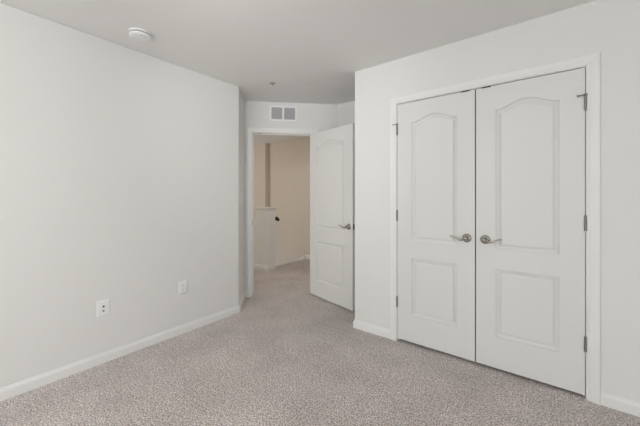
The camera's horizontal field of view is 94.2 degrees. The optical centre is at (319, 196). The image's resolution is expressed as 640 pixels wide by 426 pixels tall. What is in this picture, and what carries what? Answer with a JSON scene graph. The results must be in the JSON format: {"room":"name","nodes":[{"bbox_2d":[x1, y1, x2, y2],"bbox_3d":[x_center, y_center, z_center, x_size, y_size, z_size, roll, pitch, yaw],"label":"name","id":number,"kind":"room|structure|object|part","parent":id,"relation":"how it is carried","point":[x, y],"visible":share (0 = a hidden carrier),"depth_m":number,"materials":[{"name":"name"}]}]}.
{"room":"empty bedroom","nodes":[
{"label":"empty bedroom","id":0,"kind":"room"},
{"bbox_2d":[0,3,237,387],"bbox_3d":[-2.492,0.029,1.224,0.115,2.440,5.118,0,0,38],"label":"wall","id":1,"kind":"structure","parent":0,"point":[119,163],"depth_m":2.23,"materials":[{"name":"white paint"}]},
{"bbox_2d":[97,299,109,316],"bbox_3d":[-1.625,0.837,2.236,0.017,0.117,0.082,0,0,38],"label":"jack plate","id":2,"kind":"object","parent":1,"relation":"attached to","point":[103,306],"visible":1,"depth_m":2.23,"materials":[{"name":"white plastic"}]},
{"bbox_2d":[0,291,246,401],"bbox_3d":[-2.429,1.211,1.484,0.360,0.077,5.376,0,0,38],"label":"baseboard","id":3,"kind":"structure","parent":1,"relation":"attached to","point":[23,386],"depth_m":2.25,"materials":[{"name":"white wood"}]},
{"bbox_2d":[179,280,186,294],"bbox_3d":[-1.254,0.831,2.724,0.009,0.117,0.078,0,0,38],"label":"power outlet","id":4,"kind":"object","parent":1,"relation":"attached to","point":[183,284],"visible":1,"depth_m":2.72,"materials":[{"name":"white plastic"}]},
{"bbox_2d":[238,86,243,304],"bbox_3d":[-0.968,0.029,3.451,0.115,2.440,0.491,0,0,-7],"label":"wall","id":5,"kind":"structure","parent":0,"point":[240,97],"depth_m":3.37,"materials":[{"name":"white paint"}]},
{"bbox_2d":[254,207,276,270],"bbox_3d":[-1.211,0.715,5.376,1.007,1.069,0.219,0,0,38],"label":"wall","id":6,"kind":"structure","parent":0,"point":[264,222],"depth_m":5.09,"materials":[{"name":"white paint"}]},
{"bbox_3d":[-1.218,1.211,5.374,0.998,0.077,0.188,0,0,38],"label":"baseboard","id":7,"kind":"part","parent":6,"relation":"part of","materials":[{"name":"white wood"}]},
{"bbox_2d":[254,137,309,265],"bbox_3d":[-0.549,0.829,6.237,5.500,4.040,0.213,0,0,38],"label":"wall","id":8,"kind":"structure","parent":0,"point":[281,169],"depth_m":6.36,"materials":[{"name":"beige paint"}]},
{"bbox_2d":[244,101,337,290],"bbox_3d":[-0.364,0.029,3.834,1.180,2.440,0.115,0,0,-7],"label":"wall","id":9,"kind":"structure","parent":0,"point":[322,117],"depth_m":3.75,"materials":[{"name":"white paint"}]},
{"bbox_2d":[247,127,317,296],"bbox_3d":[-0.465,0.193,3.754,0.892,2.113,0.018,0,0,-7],"label":"trim","id":10,"kind":"structure","parent":9,"relation":"attached to","point":[250,130],"depth_m":3.70,"materials":[{"name":"white wood"}]},
{"bbox_2d":[270,105,296,121],"bbox_3d":[-0.464,-1.051,3.759,0.342,0.195,0.008,0,0,-7],"label":"air vent","id":11,"kind":"object","parent":9,"relation":"in","point":[277,113],"visible":1,"depth_m":3.76,"materials":[{"name":"white plastic"}]},
{"bbox_3d":[-0.544,-1.052,3.749,0.134,0.146,0.006,0,0,-7],"label":"louvre panel","id":12,"kind":"part","parent":11,"relation":"part of","materials":[{"name":"white metal"}]},
{"bbox_2d":[310,123,354,310],"bbox_3d":[0.133,0.220,3.520,0.154,2.022,0.766,0,0,-37],"label":"door","id":13,"kind":"structure","parent":9,"relation":"in","point":[332,151],"depth_m":3.46,"materials":[{"name":"white wood"}]},
{"bbox_2d":[0,0,595,144],"bbox_3d":[-0.904,-1.241,1.774,10.800,0.100,8.100,0,0,38],"label":"ceiling","id":14,"kind":"structure","parent":0,"point":[313,51],"depth_m":2.13,"materials":[{"name":"white paint"}]},
{"bbox_2d":[128,28,152,42],"bbox_3d":[-1.308,-1.171,2.169,0.152,0.039,0.152,0,0,38],"label":"smoke detector","id":15,"kind":"object","parent":14,"relation":"attached to","point":[138,34],"visible":1,"depth_m":2.14,"materials":[{"name":"white plastic"}]},
{"bbox_2d":[0,259,639,425],"bbox_3d":[-0.956,1.374,1.624,10.500,0.250,7.800,0,0,38],"label":"floor","id":16,"kind":"structure","parent":0,"point":[291,355],"depth_m":1.99,"materials":[{"name":"carpet"}]},
{"bbox_2d":[338,101,354,126],"bbox_3d":[2.489,0.029,2.177,5.725,2.440,0.115,0,0,38],"label":"wall","id":17,"kind":"structure","parent":0,"point":[346,111],"depth_m":3.77,"materials":[{"name":"white paint"}]},
{"bbox_2d":[355,0,639,402],"bbox_3d":[2.532,0.029,1.607,4.990,2.440,0.734,0,0,38],"label":"wall","id":18,"kind":"structure","parent":0,"point":[611,28],"depth_m":1.88,"materials":[{"name":"white paint"}]},
{"bbox_2d":[353,320,389,338],"bbox_3d":[0.495,1.211,3.287,0.633,0.077,1.348,0,0,-19],"label":"baseboard","id":19,"kind":"structure","parent":18,"relation":"attached to","point":[357,324],"depth_m":2.72,"materials":[{"name":"white wood"}]},
{"bbox_2d":[393,89,475,361],"bbox_3d":[0.887,0.212,2.396,0.643,2.026,0.097,0,0,38],"label":"door","id":20,"kind":"structure","parent":18,"relation":"in","point":[436,212],"depth_m":2.37,"materials":[{"name":"white wood"}]},
{"bbox_3d":[1.092,0.311,2.225,0.066,0.066,0.047,0,0,38],"label":"handle","id":21,"kind":"part","parent":20,"relation":"part of","materials":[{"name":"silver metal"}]},
{"bbox_2d":[390,52,599,404],"bbox_3d":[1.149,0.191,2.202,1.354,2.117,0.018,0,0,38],"label":"trim","id":22,"kind":"structure","parent":18,"relation":"attached to","point":[592,61],"depth_m":1.82,"materials":[{"name":"white wood"}]},
{"bbox_2d":[476,68,587,394],"bbox_3d":[1.392,0.212,2.006,0.616,2.026,0.097,0,0,38],"label":"door","id":23,"kind":"structure","parent":18,"relation":"in","point":[531,219],"depth_m":2.00,"materials":[{"name":"white wood"}]},
{"bbox_3d":[1.190,0.311,2.150,0.066,0.066,0.047,0,0,38],"label":"handle","id":24,"kind":"part","parent":23,"relation":"part of","materials":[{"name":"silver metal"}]},
{"bbox_3d":[1.217,0.313,2.099,0.113,0.037,0.017,0,0,36],"label":"lever","id":25,"kind":"part","parent":23,"relation":"part of","materials":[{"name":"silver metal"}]},
{"bbox_2d":[600,391,639,416],"bbox_3d":[0.124,1.211,-0.442,6.062,0.077,5.453,0,0,38],"label":"baseboard","id":26,"kind":"structure","parent":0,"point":[618,403],"depth_m":1.74,"materials":[{"name":"white wood"}]}
]}

